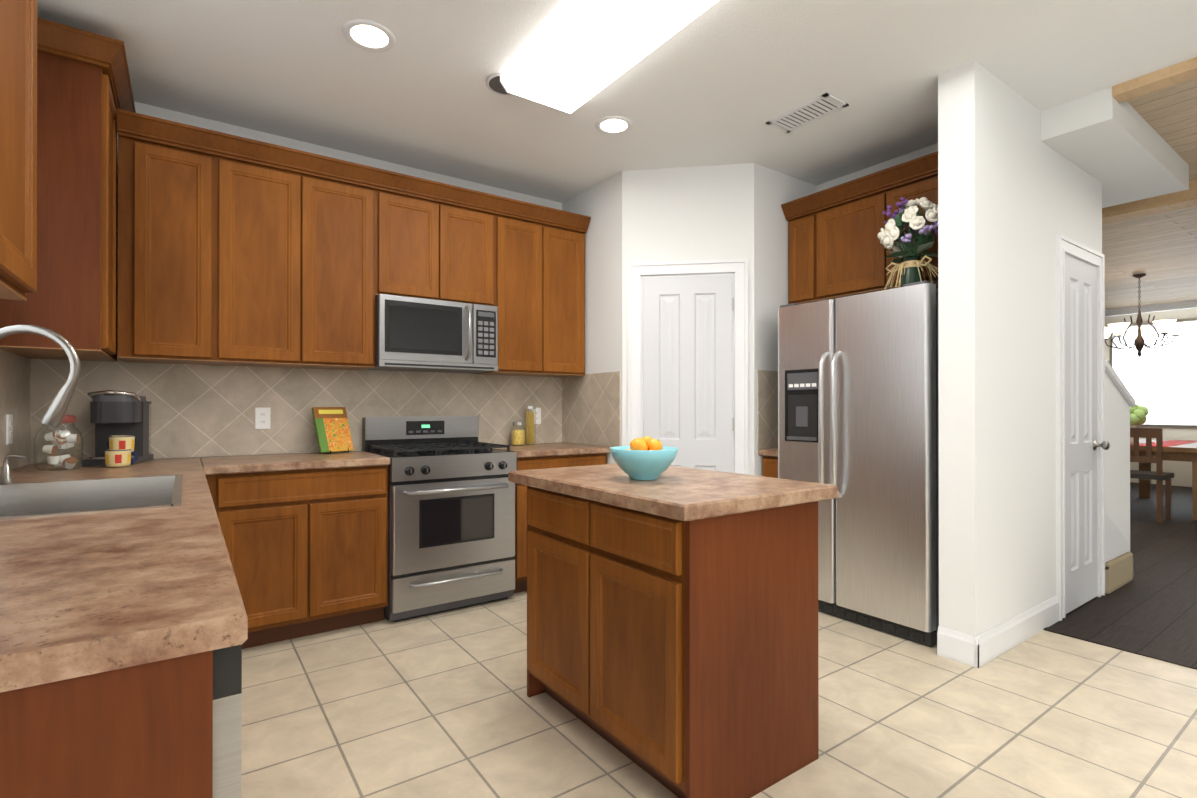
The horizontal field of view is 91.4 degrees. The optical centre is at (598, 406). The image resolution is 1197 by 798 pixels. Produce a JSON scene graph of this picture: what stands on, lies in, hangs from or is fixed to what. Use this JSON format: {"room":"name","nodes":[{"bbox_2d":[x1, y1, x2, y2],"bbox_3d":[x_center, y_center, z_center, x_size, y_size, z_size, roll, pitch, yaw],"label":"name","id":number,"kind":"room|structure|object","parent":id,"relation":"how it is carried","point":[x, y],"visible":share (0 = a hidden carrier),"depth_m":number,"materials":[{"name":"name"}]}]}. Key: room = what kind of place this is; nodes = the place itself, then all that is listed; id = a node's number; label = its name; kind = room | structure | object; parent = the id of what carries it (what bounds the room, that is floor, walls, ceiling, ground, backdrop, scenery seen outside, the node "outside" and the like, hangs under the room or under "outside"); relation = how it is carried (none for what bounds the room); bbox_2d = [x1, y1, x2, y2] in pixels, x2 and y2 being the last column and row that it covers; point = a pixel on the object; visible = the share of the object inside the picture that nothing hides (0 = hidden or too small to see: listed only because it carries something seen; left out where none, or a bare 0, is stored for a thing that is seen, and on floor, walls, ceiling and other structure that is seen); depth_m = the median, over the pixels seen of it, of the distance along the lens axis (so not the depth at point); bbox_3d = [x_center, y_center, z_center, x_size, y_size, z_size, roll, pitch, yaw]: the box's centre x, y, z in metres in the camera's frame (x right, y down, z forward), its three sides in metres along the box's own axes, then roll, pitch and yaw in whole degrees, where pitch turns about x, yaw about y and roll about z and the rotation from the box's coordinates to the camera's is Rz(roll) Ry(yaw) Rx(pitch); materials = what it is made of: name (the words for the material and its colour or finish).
{"room":"kitchen","nodes":[
{"label":"kitchen","id":0,"kind":"room"},
{"bbox_2d":[33,102,576,463],"bbox_3d":[-1.518,-0.199,3.806,3.160,2.800,0.150,0,0,-35],"label":"wall","id":1,"kind":"structure","parent":0,"point":[140,108],"depth_m":3.59,"materials":[{"name":"white paint"}]},
{"bbox_2d":[0,0,36,300],"bbox_3d":[-1.204,-0.774,0.935,0.350,1.065,0.685,0,0,-35],"label":"upper cabinet","id":2,"kind":"object","parent":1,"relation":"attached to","point":[18,149],"visible":1,"depth_m":1.11,"materials":[{"name":"brown wood"}]},
{"bbox_2d":[0,17,135,361],"bbox_3d":[-2.371,-0.877,2.635,0.408,1.290,0.775,0,0,-35],"label":"upper cabinet","id":3,"kind":"object","parent":1,"relation":"attached to","point":[84,90],"visible":0.85,"depth_m":2.41,"materials":[{"name":"brown wood"}]},
{"bbox_2d":[117,108,220,364],"bbox_3d":[-2.211,-0.809,3.008,0.385,1.145,0.350,0,0,-35],"label":"upper cabinet","id":4,"kind":"object","parent":1,"relation":"attached to","point":[168,172],"depth_m":2.87,"materials":[{"name":"brown wood"}]},
{"bbox_2d":[217,132,380,369],"bbox_3d":[-1.730,-0.808,3.348,0.793,1.145,0.350,0,0,-35],"label":"upper cabinet","id":5,"kind":"object","parent":1,"relation":"attached to","point":[233,250],"depth_m":3.19,"materials":[{"name":"brown wood"}]},
{"bbox_2d":[0,349,777,473],"bbox_3d":[-0.162,-0.438,2.807,4.480,1.428,3.050,0,0,-35],"label":"tile backsplash","id":6,"kind":"structure","parent":1,"relation":"attached to","point":[201,410],"depth_m":3.46,"materials":[{"name":"beige tile"}]},
{"bbox_2d":[6,414,12,444],"bbox_3d":[-2.507,0.097,2.488,0.008,0.126,0.080,0,0,-35],"label":"electrical outlet","id":7,"kind":"object","parent":6,"relation":"attached to","point":[9,428],"visible":0.96,"depth_m":2.47,"materials":[{"name":"white plastic"}]},
{"bbox_2d":[255,408,270,428],"bbox_3d":[-1.950,0.070,3.393,0.080,0.126,0.008,0,0,-35],"label":"electrical outlet","id":8,"kind":"object","parent":6,"relation":"attached to","point":[262,418],"visible":1,"depth_m":3.39,"materials":[{"name":"white plastic"}]},
{"bbox_2d":[531,408,540,423],"bbox_3d":[-0.472,0.072,4.438,0.080,0.126,0.008,0,0,-35],"label":"electrical outlet","id":9,"kind":"object","parent":6,"relation":"attached to","point":[537,415],"visible":0.77,"depth_m":4.44,"materials":[{"name":"white plastic"}]},
{"bbox_2d":[381,169,496,305],"bbox_3d":[-1.094,-1.022,3.798,0.764,0.715,0.350,0,0,-35],"label":"upper cabinet","id":10,"kind":"object","parent":1,"relation":"attached to","point":[439,241],"depth_m":3.64,"materials":[{"name":"brown wood"}]},
{"bbox_2d":[366,294,497,373],"bbox_3d":[-1.065,-0.444,3.752,0.754,0.420,0.456,0,0,-35],"label":"microwave","id":11,"kind":"object","parent":10,"relation":"attached to","point":[420,334],"visible":0.98,"depth_m":3.59,"materials":[{"name":"grey metal"}]},
{"bbox_2d":[475,196,588,376],"bbox_3d":[-0.486,-0.806,4.228,0.726,1.145,0.350,0,0,-35],"label":"upper cabinet","id":12,"kind":"object","parent":1,"relation":"attached to","point":[541,251],"depth_m":4.07,"materials":[{"name":"brown wood"}]},
{"bbox_2d":[585,187,592,444],"bbox_3d":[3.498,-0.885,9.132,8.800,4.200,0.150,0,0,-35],"label":"wall","id":13,"kind":"structure","parent":0,"point":[588,193],"depth_m":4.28,"materials":[{"name":"white paint"}]},
{"bbox_2d":[37,0,1196,309],"bbox_3d":[3.866,-1.647,4.587,13.150,0.100,7.700,0,0,-35],"label":"ceiling","id":14,"kind":"structure","parent":0,"point":[721,82],"depth_m":2.86,"materials":[{"name":"white paint"}]},
{"bbox_2d":[342,19,395,51],"bbox_3d":[-0.989,-1.597,2.525,0.216,0.009,0.216,0,0,-35],"label":"recessed light","id":15,"kind":"object","parent":14,"relation":"in","point":[368,35],"visible":1,"depth_m":2.52,"materials":[{"name":"white glass"}]},
{"bbox_2d":[486,72,513,95],"bbox_3d":[-0.459,-1.597,2.900,0.200,0.007,0.200,0,0,-35],"label":"recessed light","id":16,"kind":"object","parent":14,"relation":"attached to","point":[493,84],"visible":0.52,"depth_m":2.90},
{"bbox_2d":[499,0,718,114],"bbox_3d":[0.047,-1.565,2.461,0.440,0.074,1.200,0,0,-35],"label":"fluorescent light fixture","id":17,"kind":"object","parent":14,"relation":"hanging from","point":[571,57],"visible":0.96,"depth_m":2.49,"materials":[{"name":"white plastic"}]},
{"bbox_2d":[595,116,632,134],"bbox_3d":[0.087,-1.595,3.323,0.216,0.009,0.216,0,0,-35],"label":"recessed light","id":18,"kind":"object","parent":14,"relation":"in","point":[613,125],"visible":1,"depth_m":3.31,"materials":[{"name":"white glass"}]},
{"bbox_2d":[766,93,848,132],"bbox_3d":[1.134,-1.596,3.193,0.200,0.007,0.380,0,0,-35],"label":"ceiling vent","id":19,"kind":"object","parent":14,"relation":"in","point":[813,110],"visible":1,"depth_m":3.18,"materials":[{"name":"white metal"}]},
{"bbox_2d":[1105,273,1186,357],"bbox_3d":[6.432,-1.076,6.984,0.825,0.990,0.805,0,0,-35],"label":"chandelier","id":20,"kind":"object","parent":14,"relation":"hanging from","point":[1171,326],"visible":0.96,"depth_m":6.89,"materials":[{"name":"brown metal"}]},
{"bbox_2d":[241,591,1196,797],"bbox_3d":[0.735,1.225,1.569,4.560,0.060,6.400,0,0,-35],"label":"floor","id":21,"kind":"structure","parent":0,"point":[441,705],"depth_m":2.21,"materials":[{"name":"beige tile"}]},
{"bbox_2d":[0,469,211,520],"bbox_3d":[-1.600,0.376,1.849,0.571,0.209,0.890,0,0,-35],"label":"sink","id":22,"kind":"object","parent":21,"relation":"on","point":[101,492],"depth_m":2.15,"materials":[{"name":"grey metal"}]},
{"bbox_2d":[0,325,80,426],"bbox_3d":[-1.860,0.002,1.882,0.292,0.539,0.164,0,0,-35],"label":"faucet","id":23,"kind":"object","parent":22,"relation":"on","point":[54,414],"visible":1,"depth_m":1.93,"materials":[{"name":"silver metal"}]},
{"bbox_2d":[0,457,205,476],"bbox_3d":[-2.175,0.298,2.598,0.686,0.040,1.038,0,0,-35],"label":"countertop","id":24,"kind":"structure","parent":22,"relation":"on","point":[166,465],"depth_m":2.61,"materials":[{"name":"brown stone"}]},
{"bbox_2d":[0,455,25,483],"bbox_3d":[-2.102,0.224,2.094,0.072,0.103,0.042,0,0,-35],"label":"soap pump","id":25,"kind":"object","parent":24,"relation":"on","point":[6,478],"visible":0.96,"depth_m":2.08,"materials":[{"name":"silver metal"}]},
{"bbox_2d":[34,415,82,470],"bbox_3d":[-2.367,0.143,2.562,0.160,0.268,0.160,0,0,-35],"label":"jar","id":26,"kind":"object","parent":24,"relation":"on","point":[63,439],"visible":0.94,"depth_m":2.56,"materials":[{"name":"clear glass"}]},
{"bbox_2d":[82,390,153,465],"bbox_3d":[-2.362,0.100,2.885,0.190,0.354,0.320,0,0,-23],"label":"coffee maker","id":27,"kind":"object","parent":24,"relation":"on","point":[116,413],"visible":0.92,"depth_m":2.84,"materials":[{"name":"grey plastic"}]},
{"bbox_2d":[105,435,137,466],"bbox_3d":[-2.211,0.207,2.708,0.117,0.140,0.122,0,0,-35],"label":"mugs","id":28,"kind":"object","parent":24,"relation":"on","point":[119,451],"visible":1,"depth_m":2.67,"materials":[{"name":"yellow ceramic"}]},
{"bbox_2d":[0,633,247,797],"bbox_3d":[-0.937,0.753,0.842,0.682,0.880,0.642,0,0,-35],"label":"base cabinet","id":29,"kind":"object","parent":21,"relation":"on","point":[161,723],"depth_m":0.71,"materials":[{"name":"brown wood"}]},
{"bbox_2d":[0,501,247,680],"bbox_3d":[-1.064,0.334,1.027,0.686,0.120,1.110,0,0,-35],"label":"countertop","id":30,"kind":"structure","parent":29,"relation":"on","point":[76,588],"depth_m":0.89,"materials":[{"name":"brown stone"}]},
{"bbox_2d":[201,451,389,648],"bbox_3d":[-1.665,0.739,3.203,0.843,0.920,0.638,0,0,-35],"label":"base cabinet","id":31,"kind":"object","parent":21,"relation":"on","point":[305,535],"visible":0.88,"depth_m":2.98,"materials":[{"name":"brown wood"}]},
{"bbox_2d":[311,407,353,453],"bbox_3d":[-1.597,0.141,3.506,0.140,0.274,0.215,0,0,31],"label":"cookbook","id":32,"kind":"object","parent":31,"relation":"on","point":[332,429],"visible":0.94,"depth_m":3.49,"materials":[{"name":"multicoloured"}]},
{"bbox_2d":[362,416,516,621],"bbox_3d":[-0.986,0.633,3.639,0.756,1.135,0.711,0,0,-35],"label":"stove","id":33,"kind":"object","parent":21,"relation":"on","point":[451,516],"visible":0.98,"depth_m":3.41,"materials":[{"name":"grey metal"}]},
{"bbox_2d":[487,443,609,593],"bbox_3d":[-0.397,0.742,4.100,0.724,0.920,0.638,0,0,-35],"label":"base cabinet","id":34,"kind":"object","parent":21,"relation":"on","point":[545,455],"visible":0.23,"depth_m":3.76,"materials":[{"name":"brown"}]},
{"bbox_2d":[511,421,529,445],"bbox_3d":[-0.580,0.197,4.218,0.103,0.168,0.103,0,0,-44],"label":"pasta jar","id":35,"kind":"object","parent":34,"relation":"on","point":[518,437],"depth_m":4.19,"materials":[{"name":"clear glass"}]},
{"bbox_2d":[525,406,535,444],"bbox_3d":[-0.503,0.140,4.310,0.081,0.282,0.081,0,0,-44],"label":"pasta jar","id":36,"kind":"object","parent":34,"relation":"on","point":[529,416],"depth_m":4.30,"materials":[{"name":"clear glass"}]},
{"bbox_2d":[508,464,837,797],"bbox_3d":[0.218,0.732,2.197,0.710,0.930,1.046,0,0,-35],"label":"kitchen island","id":37,"kind":"object","parent":21,"relation":"on","point":[672,629],"visible":1,"depth_m":1.84,"materials":[{"name":"brown wood"}]},
{"bbox_2d":[609,436,678,479],"bbox_3d":[0.167,0.189,2.149,0.254,0.153,0.254,0,0,-35],"label":"bowl","id":38,"kind":"object","parent":37,"relation":"on","point":[646,458],"visible":1,"depth_m":2.08,"materials":[{"name":"teal ceramic"}]},
{"bbox_2d":[758,448,777,477],"bbox_3d":[1.371,0.741,3.943,0.640,0.920,0.204,0,0,-35],"label":"base cabinet","id":39,"kind":"object","parent":21,"relation":"on","point":[770,462],"visible":0.19,"depth_m":3.79,"materials":[{"name":"brown wood"}]},
{"bbox_2d":[778,281,938,646],"bbox_3d":[1.633,0.285,3.443,0.801,1.820,0.910,0,0,-35],"label":"fridge","id":40,"kind":"object","parent":21,"relation":"on","point":[858,409],"visible":0.71,"depth_m":3.13,"materials":[{"name":"grey metal"}]},
{"bbox_2d":[878,197,937,289],"bbox_3d":[1.710,-0.870,3.161,0.250,0.554,0.375,0,0,-35],"label":"flowers","id":41,"kind":"object","parent":40,"relation":"on","point":[910,269],"visible":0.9,"depth_m":3.13,"materials":[{"name":"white plant"}]},
{"bbox_2d":[593,87,1120,602],"bbox_3d":[1.304,-0.897,4.744,0.150,4.200,4.440,0,0,-35],"label":"wall","id":42,"kind":"structure","parent":0,"point":[730,211],"depth_m":3.87,"materials":[{"name":"white paint"}]},
{"bbox_2d":[628,259,747,474],"bbox_3d":[0.599,0.117,3.943,0.786,2.168,0.140,0,0,8],"label":"door","id":43,"kind":"structure","parent":42,"relation":"attached to","point":[686,322],"depth_m":3.88,"materials":[{"name":"white wood"}]},
{"bbox_2d":[781,151,937,303],"bbox_3d":[1.750,-1.040,3.628,0.405,0.680,1.172,0,0,-35],"label":"upper cabinet","id":44,"kind":"object","parent":42,"relation":"attached to","point":[837,248],"visible":0.65,"depth_m":3.63,"materials":[{"name":"brown wood"}]},
{"bbox_2d":[1102,179,1196,224],"bbox_3d":[3.944,-1.527,4.641,0.200,0.139,7.700,0,0,-35],"label":"trim","id":45,"kind":"structure","parent":42,"relation":"attached to","point":[1185,198],"depth_m":4.32,"materials":[{"name":"brown wood"}]},
{"bbox_2d":[1112,57,1196,102],"bbox_3d":[3.551,-1.579,1.632,0.116,0.049,3.240,0,0,-35],"label":"trim","id":46,"kind":"structure","parent":42,"relation":"attached to","point":[1175,74],"depth_m":2.81,"materials":[{"name":"brown wood"}]},
{"bbox_2d":[933,60,1135,636],"bbox_3d":[2.721,-0.200,3.479,2.505,2.800,0.180,0,0,-35],"label":"wall","id":47,"kind":"structure","parent":0,"point":[1021,180],"depth_m":2.82,"materials":[{"name":"white paint"}]},
{"bbox_2d":[969,596,1058,667],"bbox_3d":[2.154,1.131,2.979,1.036,0.135,0.016,0,0,-35],"label":"baseboard","id":48,"kind":"structure","parent":47,"relation":"attached to","point":[980,650],"depth_m":2.90,"materials":[{"name":"white wood"}]},
{"bbox_2d":[1055,234,1109,620],"bbox_3d":[2.884,0.116,3.529,0.786,2.168,0.201,0,0,-35],"label":"door","id":49,"kind":"structure","parent":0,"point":[1082,445],"depth_m":3.49,"materials":[{"name":"white wood"}]},
{"bbox_2d":[1043,482,1196,669],"bbox_3d":[5.734,1.234,5.992,8.770,0.066,7.850,0,0,-35],"label":"floor","id":50,"kind":"structure","parent":0,"point":[1149,610],"depth_m":3.63,"materials":[{"name":"brown wood"}]},
{"bbox_2d":[1105,552,1132,593],"bbox_3d":[3.279,1.012,4.195,0.534,0.380,0.730,0,0,-35],"label":"stair steps","id":51,"kind":"structure","parent":50,"relation":"on","point":[1118,571],"depth_m":3.87,"materials":[{"name":"beige carpet"}]},
{"bbox_2d":[1130,428,1173,523],"bbox_3d":[5.824,0.717,6.271,0.440,0.980,0.440,0,0,-35],"label":"chair","id":52,"kind":"object","parent":50,"relation":"on","point":[1159,475],"visible":0.56,"depth_m":6.08,"materials":[{"name":"brown wood"}]},
{"bbox_2d":[1130,439,1196,520],"bbox_3d":[6.804,0.824,6.964,1.900,0.770,1.000,0,0,-35],"label":"dining table","id":53,"kind":"object","parent":50,"relation":"on","point":[1186,452],"visible":0.33,"depth_m":6.30,"materials":[{"name":"brown wood"}]},
{"bbox_2d":[1130,440,1196,446],"bbox_3d":[6.804,0.436,6.965,1.900,0.004,0.300,0,0,-35],"label":"table runner","id":54,"kind":"object","parent":53,"relation":"on","point":[1167,443],"visible":0.67,"depth_m":7.03,"materials":[{"name":"red fabric"}]},
{"bbox_2d":[1130,404,1148,443],"bbox_3d":[6.160,0.193,6.755,0.295,0.480,0.298,0,0,-35],"label":"plant","id":55,"kind":"object","parent":54,"relation":"on","point":[1138,414],"visible":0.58,"depth_m":6.65,"materials":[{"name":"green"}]},
{"bbox_2d":[1121,101,1192,486],"bbox_3d":[3.147,-0.200,3.609,1.550,2.800,0.460,0,0,-35],"label":"wall","id":56,"kind":"structure","parent":0,"point":[1150,167],"depth_m":3.74,"materials":[{"name":"white paint"}]},
{"bbox_2d":[1193,308,1196,440],"bbox_3d":[9.293,-0.887,8.428,0.150,4.200,7.650,0,0,-35],"label":"wall","id":57,"kind":"structure","parent":0,"point":[1194,309],"depth_m":8.78,"materials":[{"name":"white paint"}]},
{"bbox_2d":[1105,300,1196,316],"bbox_3d":[9.193,-1.532,8.354,0.099,0.109,7.700,0,0,-35],"label":"trim","id":58,"kind":"structure","parent":57,"relation":"attached to","point":[1192,303],"depth_m":9.08,"materials":[{"name":"white paint"}]},
{"bbox_2d":[1112,320,1196,424],"bbox_3d":[8.884,-0.501,8.928,0.180,1.570,1.600,0,0,-35],"label":"window","id":59,"kind":"structure","parent":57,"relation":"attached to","point":[1160,383],"depth_m":9.08,"materials":[{"name":"white glass"}]}
]}

